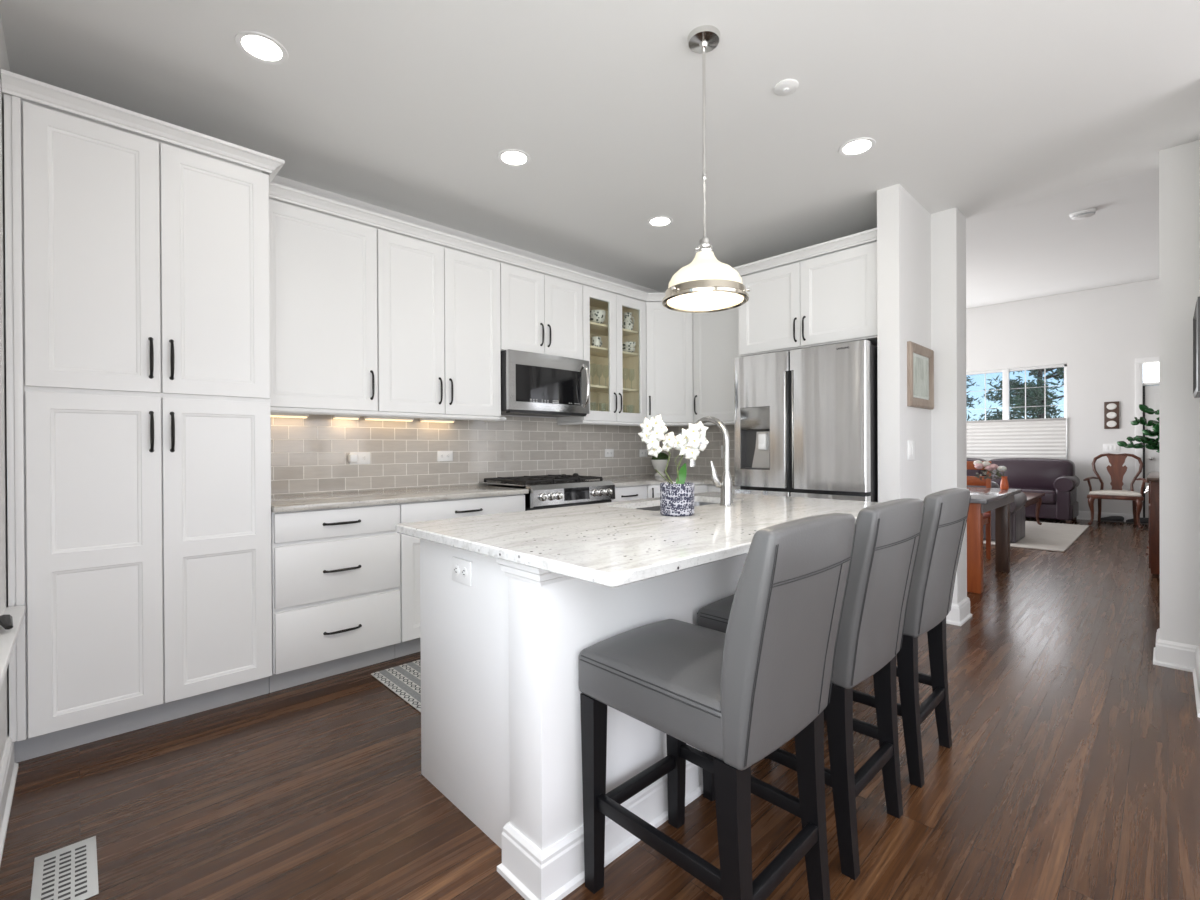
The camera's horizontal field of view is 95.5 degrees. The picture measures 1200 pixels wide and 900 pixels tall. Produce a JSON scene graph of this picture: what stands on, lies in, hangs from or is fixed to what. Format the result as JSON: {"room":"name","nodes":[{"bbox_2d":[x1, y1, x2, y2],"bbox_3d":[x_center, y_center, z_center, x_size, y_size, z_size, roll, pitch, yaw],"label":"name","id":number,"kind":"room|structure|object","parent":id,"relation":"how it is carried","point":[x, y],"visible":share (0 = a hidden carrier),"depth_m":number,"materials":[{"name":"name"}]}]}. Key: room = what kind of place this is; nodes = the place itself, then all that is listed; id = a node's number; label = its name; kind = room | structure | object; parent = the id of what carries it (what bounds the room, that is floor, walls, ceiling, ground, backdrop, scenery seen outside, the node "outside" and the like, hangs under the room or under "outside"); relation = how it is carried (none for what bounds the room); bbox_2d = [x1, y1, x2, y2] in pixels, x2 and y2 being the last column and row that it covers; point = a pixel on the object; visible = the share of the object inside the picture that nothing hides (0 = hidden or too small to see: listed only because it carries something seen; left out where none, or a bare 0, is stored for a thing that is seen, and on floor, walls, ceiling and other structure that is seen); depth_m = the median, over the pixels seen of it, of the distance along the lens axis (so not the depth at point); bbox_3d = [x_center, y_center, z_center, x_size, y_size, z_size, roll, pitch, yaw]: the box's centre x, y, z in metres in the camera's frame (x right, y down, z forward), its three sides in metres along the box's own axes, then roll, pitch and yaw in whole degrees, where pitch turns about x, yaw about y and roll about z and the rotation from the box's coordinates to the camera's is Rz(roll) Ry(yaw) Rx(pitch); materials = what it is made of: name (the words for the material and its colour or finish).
{"room":"kitchen","nodes":[
{"label":"kitchen","id":0,"kind":"room"},
{"bbox_2d":[0,15,12,763],"bbox_3d":[-0.511,-0.198,0.155,0.140,2.760,6.170,0,0,-44],"label":"wall","id":1,"kind":"structure","parent":0,"point":[4,63],"depth_m":1.96,"materials":[{"name":"paint"}]},
{"bbox_2d":[0,734,18,864],"bbox_3d":[-0.319,1.114,0.087,0.026,0.135,5.370,0,0,-44],"label":"baseboard","id":2,"kind":"structure","parent":1,"relation":"attached to","point":[8,767],"depth_m":1.81,"materials":[{"name":"white paint"}]},
{"bbox_2d":[0,605,25,689],"bbox_3d":[-0.497,-0.218,0.205,0.150,1.800,4.885,0,0,-44],"label":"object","id":3,"kind":"structure","parent":1,"relation":"in","point":[11,619],"depth_m":1.70,"materials":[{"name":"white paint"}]},
{"bbox_2d":[15,96,660,496],"bbox_3d":[-1.019,-0.209,4.027,4.790,2.760,0.120,0,0,-44],"label":"wall","id":4,"kind":"structure","parent":0,"point":[280,180],"depth_m":3.71,"materials":[{"name":"paint"}]},
{"bbox_2d":[269,199,377,410],"bbox_3d":[-1.631,-0.766,3.098,0.612,1.083,0.370,0,0,-44],"label":"upper cabinet","id":5,"kind":"object","parent":4,"relation":"attached to","point":[323,267],"visible":0.9,"depth_m":2.99,"materials":[{"name":"white paint"}]},
{"bbox_2d":[271,413,308,417],"bbox_3d":[-1.815,-0.204,3.102,0.280,0.037,0.052,0,0,-44],"label":"light bar","id":6,"kind":"object","parent":5,"relation":"attached to","point":[280,415],"visible":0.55,"depth_m":3.11,"materials":[{"name":"white plastic"}]},
{"bbox_2d":[271,415,306,417],"bbox_3d":[-1.815,-0.189,3.099,0.263,0.008,0.048,0,0,-44],"label":"diffuser","id":7,"kind":"object","parent":6,"relation":"attached to","point":[280,416],"depth_m":3.11,"materials":[{"name":"beige"}]},
{"bbox_2d":[332,415,359,419],"bbox_3d":[-1.559,-0.206,3.347,0.150,0.037,0.052,0,0,-44],"label":"light bar","id":8,"kind":"object","parent":5,"relation":"attached to","point":[333,416],"visible":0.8,"depth_m":3.33,"materials":[{"name":"white plastic"}]},
{"bbox_2d":[376,228,500,416],"bbox_3d":[-1.102,-0.770,3.606,0.850,1.083,0.370,0,0,-44],"label":"upper cabinet","id":9,"kind":"object","parent":4,"relation":"attached to","point":[439,344],"visible":0.98,"depth_m":3.46,"materials":[{"name":"white paint"}]},
{"bbox_2d":[271,407,505,421],"bbox_3d":[-1.274,-0.212,3.374,1.504,0.030,0.227,0,0,-44],"label":"rail","id":10,"kind":"object","parent":9,"relation":"attached to","point":[284,410],"visible":0.87,"depth_m":3.21,"materials":[{"name":"white paint"}]},
{"bbox_2d":[364,416,413,421],"bbox_3d":[-1.364,-0.208,3.534,0.310,0.037,0.052,0,0,-44],"label":"light bar","id":11,"kind":"object","parent":9,"relation":"attached to","point":[365,417],"visible":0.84,"depth_m":3.50,"materials":[{"name":"white plastic"}]},
{"bbox_2d":[365,419,412,421],"bbox_3d":[-1.364,-0.193,3.531,0.293,0.008,0.048,0,0,-44],"label":"diffuser","id":12,"kind":"object","parent":11,"relation":"attached to","point":[406,420],"depth_m":3.52,"materials":[{"name":"beige"}]},
{"bbox_2d":[420,418,454,422],"bbox_3d":[-1.123,-0.210,3.766,0.240,0.037,0.052,0,0,-44],"label":"light bar","id":13,"kind":"object","parent":9,"relation":"attached to","point":[421,419],"visible":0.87,"depth_m":3.75,"materials":[{"name":"white plastic"}]},
{"bbox_2d":[271,414,661,495],"bbox_3d":[-0.669,0.154,4.269,3.612,0.830,0.011,0,0,-44],"label":"tile backsplash","id":14,"kind":"structure","parent":4,"relation":"attached to","point":[309,455],"depth_m":3.79,"materials":[{"name":"grey tile"}]},
{"bbox_2d":[350,452,369,463],"bbox_3d":[-1.516,0.051,3.442,0.125,0.078,0.010,0,0,-44],"label":"wall outlet","id":15,"kind":"object","parent":14,"relation":"attached to","point":[363,457],"visible":0.68,"depth_m":3.45,"materials":[{"name":"white plastic"}]},
{"bbox_2d":[437,451,452,460],"bbox_3d":[-1.094,0.042,3.847,0.118,0.074,0.010,0,0,-44],"label":"wall outlet","id":16,"kind":"object","parent":14,"relation":"attached to","point":[441,455],"visible":1,"depth_m":3.84,"materials":[{"name":"white plastic"}]},
{"bbox_2d":[500,262,582,359],"bbox_3d":[-0.518,-1.008,4.167,0.768,0.617,0.370,0,0,-44],"label":"upper cabinet","id":17,"kind":"object","parent":4,"relation":"attached to","point":[541,313],"visible":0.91,"depth_m":4.02,"materials":[{"name":"white paint"}]},
{"bbox_2d":[501,349,589,416],"bbox_3d":[-0.471,-0.478,4.122,0.760,0.432,0.462,0,0,-44],"label":"microwave","id":18,"kind":"object","parent":17,"relation":"attached to","point":[532,384],"visible":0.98,"depth_m":3.94,"materials":[{"name":"silver metal"}]},
{"bbox_2d":[557,284,645,422],"bbox_3d":[0.034,-0.780,4.696,0.756,1.083,0.370,0,0,-44],"label":"upper cabinet","id":19,"kind":"object","parent":4,"relation":"attached to","point":[615,400],"visible":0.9,"depth_m":4.75,"materials":[{"name":"white paint"}]},
{"bbox_2d":[591,336,601,346],"bbox_3d":[-0.024,-0.899,4.561,0.100,0.085,0.084,0,0,-9],"label":"mug","id":20,"kind":"object","parent":19,"relation":"on","point":[595,341],"visible":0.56,"depth_m":4.52,"materials":[{"name":"ceramic"}]},
{"bbox_2d":[590,310,605,323],"bbox_3d":[-0.026,-1.104,4.566,0.150,0.105,0.150,0,0,-44],"label":"bowl","id":21,"kind":"object","parent":19,"relation":"on","point":[597,316],"visible":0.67,"depth_m":4.51,"materials":[{"name":"ceramic"}]},
{"bbox_2d":[590,321,637,336],"bbox_3d":[0.009,-1.042,4.720,0.662,0.018,0.275,0,0,-44],"label":"shelf","id":22,"kind":"object","parent":19,"relation":"attached to","point":[596,329],"depth_m":4.79,"materials":[{"name":"brown wood"}]},
{"bbox_2d":[590,345,638,357],"bbox_3d":[0.010,-0.847,4.721,0.662,0.018,0.275,0,0,-44],"label":"shelf","id":23,"kind":"object","parent":19,"relation":"attached to","point":[595,352],"depth_m":4.78,"materials":[{"name":"brown wood"}]},
{"bbox_2d":[590,384,638,392],"bbox_3d":[0.012,-0.527,4.722,0.662,0.018,0.275,0,0,-44],"label":"shelf","id":24,"kind":"object","parent":19,"relation":"attached to","point":[593,388],"depth_m":4.76,"materials":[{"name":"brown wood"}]},
{"bbox_2d":[622,312,633,329],"bbox_3d":[0.256,-1.131,4.827,0.126,0.155,0.104,0,0,-10],"label":"pitcher","id":25,"kind":"object","parent":19,"relation":"on","point":[627,323],"visible":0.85,"depth_m":4.79,"materials":[{"name":"ceramic"}]},
{"bbox_2d":[557,420,733,425],"bbox_3d":[0.452,-0.225,4.612,1.623,0.030,0.538,0,0,-3],"label":"rail","id":26,"kind":"object","parent":19,"relation":"attached to","point":[579,421],"visible":0.66,"depth_m":4.56,"materials":[{"name":"white paint"}]},
{"bbox_2d":[646,302,693,422],"bbox_3d":[0.617,-0.784,5.074,0.621,1.083,0.626,0,0,-44],"label":"upper cabinet","id":27,"kind":"object","parent":4,"relation":"attached to","point":[669,333],"visible":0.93,"depth_m":4.85,"materials":[{"name":"white paint"}]},
{"bbox_2d":[1,69,876,300],"bbox_3d":[-0.192,-1.344,2.904,4.137,0.060,1.971,0,0,-44],"label":"crown molding","id":28,"kind":"structure","parent":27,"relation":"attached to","point":[276,191],"depth_m":2.86,"materials":[{"name":"white paint"}]},
{"bbox_2d":[0,0,1199,308],"bbox_3d":[3.377,-2.123,4.701,12.190,1.020,7.500,0,0,-44],"label":"ceiling","id":29,"kind":"structure","parent":0,"point":[1021,117],"depth_m":2.52,"materials":[{"name":"paint"}]},
{"bbox_2d":[235,31,287,64],"bbox_3d":[-1.329,-1.579,2.143,0.180,0.004,0.180,0,0,-44],"label":"recessed light","id":30,"kind":"object","parent":29,"relation":"in","point":[261,47],"visible":1,"depth_m":2.13,"materials":[{"name":"white paint"}]},
{"bbox_2d":[497,149,530,166],"bbox_3d":[-0.467,-1.586,2.962,0.180,0.004,0.180,0,0,-44],"label":"recessed light","id":31,"kind":"object","parent":29,"relation":"in","point":[509,157],"visible":1,"depth_m":2.95,"materials":[{"name":"white paint"}]},
{"bbox_2d":[647,216,672,226],"bbox_3d":[0.419,-1.593,3.804,0.180,0.004,0.180,0,0,-44],"label":"recessed light","id":32,"kind":"object","parent":29,"relation":"in","point":[658,221],"visible":1,"depth_m":3.79,"materials":[{"name":"white paint"}]},
{"bbox_2d":[662,25,749,312],"bbox_3d":[0.401,-1.075,2.100,0.333,1.028,0.329,0,0,-44],"label":"pendant lamp","id":33,"kind":"object","parent":29,"relation":"hanging from","point":[707,284],"visible":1,"depth_m":2.05,"materials":[{"name":"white glass"}]},
{"bbox_2d":[667,292,742,308],"bbox_3d":[0.405,-0.571,2.103,0.292,0.019,0.292,0,0,-44],"label":"diffuser","id":34,"kind":"object","parent":33,"relation":"attached to","point":[683,300],"depth_m":2.07,"materials":[{"name":"white glass"}]},
{"bbox_2d":[774,79,798,95],"bbox_3d":[0.816,-1.583,2.390,0.104,0.018,0.104,0,0,-44],"label":"smoke detector","id":35,"kind":"object","parent":29,"relation":"attached to","point":[785,87],"visible":1,"depth_m":2.38,"materials":[{"name":"paint"}]},
{"bbox_2d":[838,137,875,156],"bbox_3d":[1.354,-1.595,2.872,0.180,0.004,0.180,0,0,-44],"label":"recessed light","id":36,"kind":"object","parent":29,"relation":"in","point":[858,146],"visible":1,"depth_m":2.87,"materials":[{"name":"white paint"}]},
{"bbox_2d":[1069,208,1096,219],"bbox_3d":[3.467,-1.691,3.913,0.149,0.058,0.149,0,0,40],"label":"smoke detector","id":37,"kind":"object","parent":29,"relation":"attached to","point":[1082,214],"visible":1,"depth_m":3.88,"materials":[{"name":"white paint"}]},
{"bbox_2d":[0,517,1199,899],"bbox_3d":[3.411,1.197,4.659,12.140,0.100,7.600,0,0,-44],"label":"floor","id":38,"kind":"structure","parent":0,"point":[1070,770],"depth_m":1.86,"materials":[{"name":"brown wood"}]},
{"bbox_2d":[30,836,98,899],"bbox_3d":[-1.484,1.180,1.512,0.130,0.004,0.300,0,0,-44],"label":"floor vent","id":39,"kind":"object","parent":38,"relation":"in","point":[70,872],"visible":1,"depth_m":1.52,"materials":[{"name":"metal"}]},
{"bbox_2d":[4,94,271,762],"bbox_3d":[-2.058,-0.061,2.490,0.850,2.485,0.647,0,0,-44],"label":"pantry cabinet","id":40,"kind":"object","parent":38,"relation":"on","point":[137,268],"visible":0.98,"depth_m":2.23,"materials":[{"name":"white paint"}]},
{"bbox_2d":[269,503,400,692],"bbox_3d":[-1.523,0.736,3.003,0.618,0.883,0.647,0,0,-44],"label":"base cabinet","id":41,"kind":"object","parent":38,"relation":"on","point":[336,606],"visible":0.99,"depth_m":2.77,"materials":[{"name":"white paint"}]},
{"bbox_2d":[371,659,420,711],"bbox_3d":[-0.366,1.166,3.171,1.650,0.008,0.685,0,0,-44],"label":"runner rug","id":42,"kind":"object","parent":38,"relation":"on","point":[404,680],"visible":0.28,"depth_m":2.76,"materials":[{"name":"grey fabric"}]},
{"bbox_2d":[395,494,524,657],"bbox_3d":[-0.994,0.732,3.511,0.844,0.883,0.647,0,0,-44],"label":"base cabinet","id":43,"kind":"object","parent":38,"relation":"on","point":[409,588],"visible":0.28,"depth_m":3.09,"materials":[{"name":"white paint"}]},
{"bbox_2d":[271,485,528,512],"bbox_3d":[-1.217,0.276,3.296,1.473,0.030,0.632,0,0,-44],"label":"countertop","id":44,"kind":"structure","parent":43,"relation":"on","point":[290,503],"depth_m":3.10,"materials":[{"name":"grey stone"}]},
{"bbox_2d":[479,473,614,510],"bbox_3d":[-0.373,0.659,4.041,0.768,0.958,0.712,0,0,-44],"label":"gas range","id":45,"kind":"object","parent":38,"relation":"on","point":[545,491],"visible":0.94,"depth_m":3.83,"materials":[{"name":"silver metal"}]},
{"bbox_2d":[479,479,597,485],"bbox_3d":[-0.424,0.236,4.091,0.768,0.008,0.570,0,0,-44],"label":"cooktop","id":46,"kind":"object","parent":45,"relation":"in","point":[511,482],"depth_m":3.87,"materials":[{"name":"metal"}]},
{"bbox_2d":[420,539,747,899],"bbox_3d":[0.243,0.729,2.298,1.847,0.884,0.781,0,0,-44],"label":"kitchen island","id":47,"kind":"object","parent":38,"relation":"on","point":[501,707],"visible":0.4,"depth_m":1.60,"materials":[{"name":"white paint"}]},
{"bbox_2d":[452,556,471,585],"bbox_3d":[-0.446,0.389,1.752,0.010,0.078,0.118,0,0,-44],"label":"island outlet","id":48,"kind":"object","parent":47,"relation":"attached to","point":[461,568],"visible":1,"depth_m":1.74,"materials":[{"name":"white plastic"}]},
{"bbox_2d":[396,492,881,586],"bbox_3d":[0.357,0.272,2.221,1.962,0.030,1.095,0,0,-44],"label":"island countertop","id":49,"kind":"structure","parent":47,"relation":"on","point":[610,544],"depth_m":1.73,"materials":[{"name":"white stone"}]},
{"bbox_2d":[638,415,708,516],"bbox_3d":[0.291,0.059,2.160,0.264,0.395,0.136,0,0,-18],"label":"potted orchid","id":50,"kind":"object","parent":49,"relation":"on","point":[676,498],"visible":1,"depth_m":2.13,"materials":[{"name":"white plant"}]},
{"bbox_2d":[636,502,716,510],"bbox_3d":[0.385,0.378,2.646,0.745,0.183,0.355,0,0,-44],"label":"sink","id":51,"kind":"object","parent":49,"relation":"in","point":[654,508],"visible":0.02,"depth_m":2.79,"materials":[{"name":"metal"}]},
{"bbox_2d":[687,416,732,506],"bbox_3d":[0.498,0.049,2.536,0.096,0.412,0.245,0,0,-44],"label":"faucet","id":52,"kind":"object","parent":49,"relation":"on","point":[726,494],"visible":0.83,"depth_m":2.47,"materials":[{"name":"silver metal"}]},
{"bbox_2d":[612,485,646,501],"bbox_3d":[0.033,0.723,4.496,0.430,0.883,0.647,0,0,-44],"label":"base cabinet","id":53,"kind":"object","parent":38,"relation":"on","point":[624,493],"visible":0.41,"depth_m":4.29,"materials":[{"name":"white paint"}]},
{"bbox_2d":[647,484,708,497],"bbox_3d":[0.629,0.719,4.844,0.911,0.883,0.941,0,0,-44],"label":"base cabinet","id":54,"kind":"object","parent":38,"relation":"on","point":[653,490],"visible":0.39,"depth_m":4.43,"materials":[{"name":"white paint"}]},
{"bbox_2d":[595,474,734,486],"bbox_3d":[0.573,0.263,4.589,1.355,0.030,1.247,0,0,-44],"label":"countertop","id":55,"kind":"structure","parent":54,"relation":"on","point":[641,479],"depth_m":4.55,"materials":[{"name":"grey stone"}]},
{"bbox_2d":[651,452,669,476],"bbox_3d":[0.564,0.132,5.088,0.176,0.226,0.176,0,0,-44],"label":"vase","id":56,"kind":"object","parent":55,"relation":"on","point":[659,463],"visible":0.84,"depth_m":5.03,"materials":[{"name":"white ceramic"}]},
{"bbox_2d":[578,513,856,899],"bbox_3d":[0.287,0.661,1.404,0.415,1.025,0.599,0,0,-44],"label":"bar stool","id":57,"kind":"object","parent":38,"relation":"on","point":[736,696],"visible":1,"depth_m":1.24,"materials":[{"name":"grey leather"}]},
{"bbox_2d":[708,484,738,492],"bbox_3d":[1.174,0.717,4.507,0.612,0.883,0.293,0,0,-44],"label":"base cabinet","id":58,"kind":"object","parent":38,"relation":"on","point":[711,488],"visible":0.05,"depth_m":4.37,"materials":[{"name":"white paint"}]},
{"bbox_2d":[734,340,877,501],"bbox_3d":[1.569,0.244,3.882,0.802,1.830,0.916,0,0,-44],"label":"refrigerator","id":59,"kind":"object","parent":38,"relation":"on","point":[806,419],"visible":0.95,"depth_m":3.53,"materials":[{"name":"metal"}]},
{"bbox_2d":[738,241,876,487],"bbox_3d":[1.626,-0.084,4.007,0.660,2.485,1.042,0,0,-44],"label":"upper cabinet","id":60,"kind":"object","parent":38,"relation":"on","point":[831,298],"visible":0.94,"depth_m":3.75,"materials":[{"name":"white paint"}]},
{"bbox_2d":[697,498,924,879],"bbox_3d":[0.676,0.658,1.778,0.415,1.025,0.599,0,0,-44],"label":"bar stool","id":61,"kind":"object","parent":38,"relation":"on","point":[887,534],"visible":0.69,"depth_m":1.52,"materials":[{"name":"grey leather"}]},
{"bbox_2d":[853,488,970,787],"bbox_3d":[1.092,0.655,2.177,0.415,1.025,0.599,0,0,-44],"label":"bar stool","id":62,"kind":"object","parent":38,"relation":"on","point":[945,513],"visible":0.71,"depth_m":1.91,"materials":[{"name":"grey leather"}]},
{"bbox_2d":[967,461,990,558],"bbox_3d":[3.799,0.631,5.712,0.506,1.020,0.430,0,0,-44],"label":"dining chair","id":63,"kind":"object","parent":38,"relation":"on","point":[971,480],"visible":0.22,"depth_m":5.71,"materials":[{"name":"orange wood"}]},
{"bbox_2d":[967,487,1020,593],"bbox_3d":[3.219,0.765,5.159,1.460,0.762,1.015,0,0,-44],"label":"dining table","id":64,"kind":"object","parent":38,"relation":"on","point":[983,500],"visible":0.4,"depth_m":4.50,"materials":[{"name":"orange wood"}]},
{"bbox_2d":[973,460,1008,489],"bbox_3d":[3.821,0.240,5.333,0.156,0.280,0.290,0,0,-44],"label":"flower vase","id":65,"kind":"object","parent":64,"relation":"on","point":[978,464],"visible":1,"depth_m":5.31,"materials":[{"name":"orange ceramic"}]},
{"bbox_2d":[967,458,1079,523],"bbox_3d":[6.503,0.624,9.223,0.868,0.984,2.390,0,0,-44],"label":"sofa","id":66,"kind":"object","parent":38,"relation":"on","point":[1056,478],"visible":0.35,"depth_m":8.56,"materials":[{"name":"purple leather"}]},
{"bbox_2d":[967,458,986,475],"bbox_3d":[6.314,0.427,9.729,0.438,0.594,0.990,0,0,-44],"label":"cushion","id":67,"kind":"object","parent":66,"relation":"on","point":[969,472],"depth_m":9.37,"materials":[{"name":"orange leather"}]},
{"bbox_2d":[1008,487,1055,503],"bbox_3d":[6.774,0.721,8.790,0.659,0.233,0.980,0,0,-44],"label":"seat cushion","id":68,"kind":"object","parent":66,"relation":"on","point":[1049,497],"depth_m":8.35,"materials":[{"name":"purple leather"}]},
{"bbox_2d":[989,458,1074,488],"bbox_3d":[7.056,0.426,8.957,0.438,0.594,1.130,0,0,-44],"label":"cushion","id":69,"kind":"object","parent":66,"relation":"on","point":[1021,472],"depth_m":8.76,"materials":[{"name":"purple leather"}]},
{"bbox_2d":[983,521,1088,551],"bbox_3d":[5.463,1.116,7.662,2.760,0.018,1.910,0,0,-44],"label":"area rug","id":70,"kind":"object","parent":38,"relation":"on","point":[1058,537],"visible":0.43,"depth_m":6.97,"materials":[{"name":"beige carpet"}]},
{"bbox_2d":[967,481,1026,542],"bbox_3d":[4.824,0.741,6.973,0.711,0.722,0.950,0,0,-44],"label":"leather armchair","id":71,"kind":"object","parent":70,"relation":"on","point":[1017,508],"visible":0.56,"depth_m":6.61,"materials":[{"name":"leather"}]},
{"bbox_2d":[967,481,999,487],"bbox_3d":[4.683,0.513,6.852,0.240,0.264,0.560,0,0,-44],"label":"cushion","id":72,"kind":"object","parent":71,"relation":"on","point":[993,484],"depth_m":6.66,"materials":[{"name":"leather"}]},
{"bbox_2d":[1023,492,1044,524],"bbox_3d":[5.682,0.866,7.734,1.500,0.463,0.810,0,0,-44],"label":"coffee table","id":73,"kind":"object","parent":70,"relation":"on","point":[1032,498],"visible":0.27,"depth_m":7.75,"materials":[{"name":"brown wood"}]},
{"bbox_2d":[1101,516,1124,522],"bbox_3d":[7.886,1.061,8.401,0.290,0.099,0.110,0,0,40],"label":"shoe","id":74,"kind":"object","parent":38,"relation":"on","point":[1116,519],"visible":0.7,"depth_m":8.35,"materials":[{"name":"leather"}]},
{"bbox_2d":[1083,453,1148,528],"bbox_3d":[7.620,0.585,8.050,0.587,1.066,0.705,0,0,-44],"label":"armchair","id":75,"kind":"object","parent":38,"relation":"on","point":[1116,470],"visible":0.99,"depth_m":8.07,"materials":[{"name":"brown wood"}]},
{"bbox_2d":[1089,490,1141,496],"bbox_3d":[7.600,0.631,8.031,0.480,0.057,0.555,0,0,-44],"label":"seat cushion","id":76,"kind":"object","parent":75,"relation":"on","point":[1097,493],"depth_m":7.92,"materials":[{"name":"beige fabric"}]},
{"bbox_2d":[1125,518,1148,524],"bbox_3d":[8.093,1.061,8.185,0.110,0.099,0.290,0,0,-39],"label":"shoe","id":77,"kind":"object","parent":38,"relation":"on","point":[1145,521],"visible":0.59,"depth_m":8.12,"materials":[{"name":"leather"}]},
{"bbox_2d":[1144,472,1159,574],"bbox_3d":[5.575,0.668,5.151,1.490,0.852,0.591,0,0,-44],"label":"sideboard","id":78,"kind":"object","parent":38,"relation":"on","point":[1153,478],"visible":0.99,"depth_m":4.82,"materials":[{"name":"brown wood"}]},
{"bbox_3d":[5.337,0.388,4.861,0.772,0.296,0.420,0,0,-44],"label":"table runner","id":79,"kind":"object","parent":78,"relation":"on","visible":0},
{"bbox_2d":[1117,404,1158,452],"bbox_3d":[5.056,-0.090,4.813,0.720,0.663,0.465,0,0,31],"label":"potted plant","id":80,"kind":"object","parent":79,"relation":"on","point":[1152,444],"visible":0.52,"depth_m":4.90,"materials":[{"name":"green plant"}]},
{"bbox_2d":[661,184,966,603],"bbox_3d":[1.328,-0.222,4.405,0.880,2.760,2.585,0,0,-44],"label":"wall","id":81,"kind":"structure","parent":0,"point":[921,255],"depth_m":3.58,"materials":[{"name":"paint"}]},
{"bbox_2d":[662,425,733,476],"bbox_3d":[1.065,0.000,5.061,0.011,0.486,1.247,0,0,-44],"label":"tile backsplash","id":82,"kind":"structure","parent":81,"relation":"attached to","point":[712,452],"depth_m":5.11,"materials":[{"name":"grey tile"}]},
{"bbox_2d":[693,307,737,422],"bbox_3d":[1.145,-0.785,4.715,0.363,1.083,0.635,0,0,-44],"label":"upper cabinet","id":83,"kind":"object","parent":81,"relation":"attached to","point":[715,334],"visible":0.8,"depth_m":4.68,"materials":[{"name":"white paint"}]},
{"bbox_2d":[907,440,914,459],"bbox_3d":[1.948,0.001,3.408,0.120,0.120,0.010,0,0,-44],"label":"wall switch","id":84,"kind":"object","parent":81,"relation":"attached to","point":[910,444],"visible":1,"depth_m":3.39,"materials":[{"name":"white plastic"}]},
{"bbox_2d":[907,341,933,409],"bbox_3d":[2.077,-0.472,3.522,0.470,0.400,0.026,0,0,-44],"label":"picture frame","id":85,"kind":"object","parent":81,"relation":"attached to","point":[920,359],"visible":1,"depth_m":3.51,"materials":[{"name":"beige wood"}]},
{"bbox_2d":[913,356,927,397],"bbox_3d":[2.074,-0.470,3.525,0.300,0.245,0.002,0,0,-44],"label":"print","id":86,"kind":"object","parent":85,"relation":"attached to","point":[920,363],"depth_m":3.52},
{"bbox_2d":[946,597,971,625],"bbox_3d":[1.344,1.091,4.400,0.932,0.135,2.611,0,0,-44],"label":"baseboard","id":87,"kind":"structure","parent":81,"relation":"attached to","point":[959,614],"depth_m":3.62,"materials":[{"name":"white paint"}]},
{"bbox_2d":[966,279,1158,513],"bbox_3d":[7.618,-0.789,8.909,0.140,3.800,7.300,0,0,-44],"label":"wall","id":88,"kind":"structure","parent":0,"point":[1099,334],"depth_m":8.67,"materials":[{"name":"paint"}]},
{"bbox_2d":[966,364,1066,458],"bbox_3d":[6.689,-0.598,9.910,0.070,1.620,2.770,0,0,-44],"label":"window","id":89,"kind":"structure","parent":88,"relation":"in","point":[1005,389],"depth_m":9.45,"materials":[{"name":"white paint"}]},
{"bbox_2d":[967,418,1065,460],"bbox_3d":[6.608,-0.154,9.824,0.053,0.735,2.740,0,0,-44],"label":"cellular shade","id":90,"kind":"object","parent":89,"relation":"attached to","point":[987,440],"visible":0.4,"depth_m":9.28,"materials":[{"name":"fabric"}]},
{"bbox_2d":[1077,511,1132,521],"bbox_3d":[6.646,1.046,9.818,0.026,0.135,4.240,0,0,-44],"label":"baseboard","id":91,"kind":"structure","parent":88,"relation":"attached to","point":[1083,515],"depth_m":8.58,"materials":[{"name":"white paint"}]},
{"bbox_2d":[1104,401,1118,428],"bbox_3d":[7.936,-0.539,8.452,0.036,0.420,0.170,0,0,-44],"label":"wall plaque","id":92,"kind":"object","parent":88,"relation":"attached to","point":[1111,409],"visible":1,"depth_m":8.44,"materials":[{"name":"brown wood"}]},
{"bbox_2d":[1103,444,1119,451],"bbox_3d":[7.944,-0.034,8.466,0.010,0.125,0.190,0,0,-44],"label":"wall switch","id":93,"kind":"object","parent":88,"relation":"attached to","point":[1106,447],"visible":0.96,"depth_m":8.46,"materials":[{"name":"white plastic"}]},
{"bbox_2d":[1135,356,1159,517],"bbox_3d":[8.566,-0.140,7.906,0.170,2.500,1.140,0,0,-44],"label":"door","id":94,"kind":"structure","parent":88,"relation":"in","point":[1146,394],"depth_m":8.21,"materials":[{"name":"white paint"}]},
{"bbox_2d":[1159,137,1199,645],"bbox_3d":[3.722,-0.225,1.861,0.950,2.760,2.530,0,0,-44],"label":"wall","id":95,"kind":"structure","parent":0,"point":[1179,166],"depth_m":2.88,"materials":[{"name":"paint"}]},
{"bbox_2d":[1153,628,1199,717],"bbox_3d":[3.722,1.087,1.891,0.976,0.135,2.536,0,0,-44],"label":"baseboard","id":96,"kind":"structure","parent":95,"relation":"attached to","point":[1175,655],"depth_m":2.87,"materials":[{"name":"white paint"}]},
{"bbox_2d":[1193,296,1199,397],"bbox_3d":[2.845,-0.473,2.591,0.500,0.420,0.024,0,0,-44],"label":"picture frame","id":97,"kind":"object","parent":95,"relation":"attached to","point":[1196,318],"visible":1,"depth_m":2.44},
{"label":"outside","id":98,"kind":"structure","parent":0,"visible":0},
{"bbox_3d":[15.265,1.679,21.585,28.100,0.100,40.000,0,0,-44],"label":"lawn","id":99,"kind":"structure","parent":98,"visible":0},
{"bbox_2d":[966,375,986,420],"bbox_3d":[10.890,-0.487,17.074,2.969,4.258,2.659,0,0,15],"label":"tree","id":100,"kind":"object","parent":99,"relation":"on","point":[971,399],"visible":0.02,"depth_m":16.73,"materials":[{"name":"green plant"}]},
{"bbox_2d":[973,367,1152,420],"bbox_3d":[11.242,-1.196,13.651,3.942,5.691,3.492,0,0,-44],"label":"tree","id":101,"kind":"object","parent":99,"relation":"on","point":[1034,396],"visible":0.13,"depth_m":13.75,"materials":[{"name":"green plant"}]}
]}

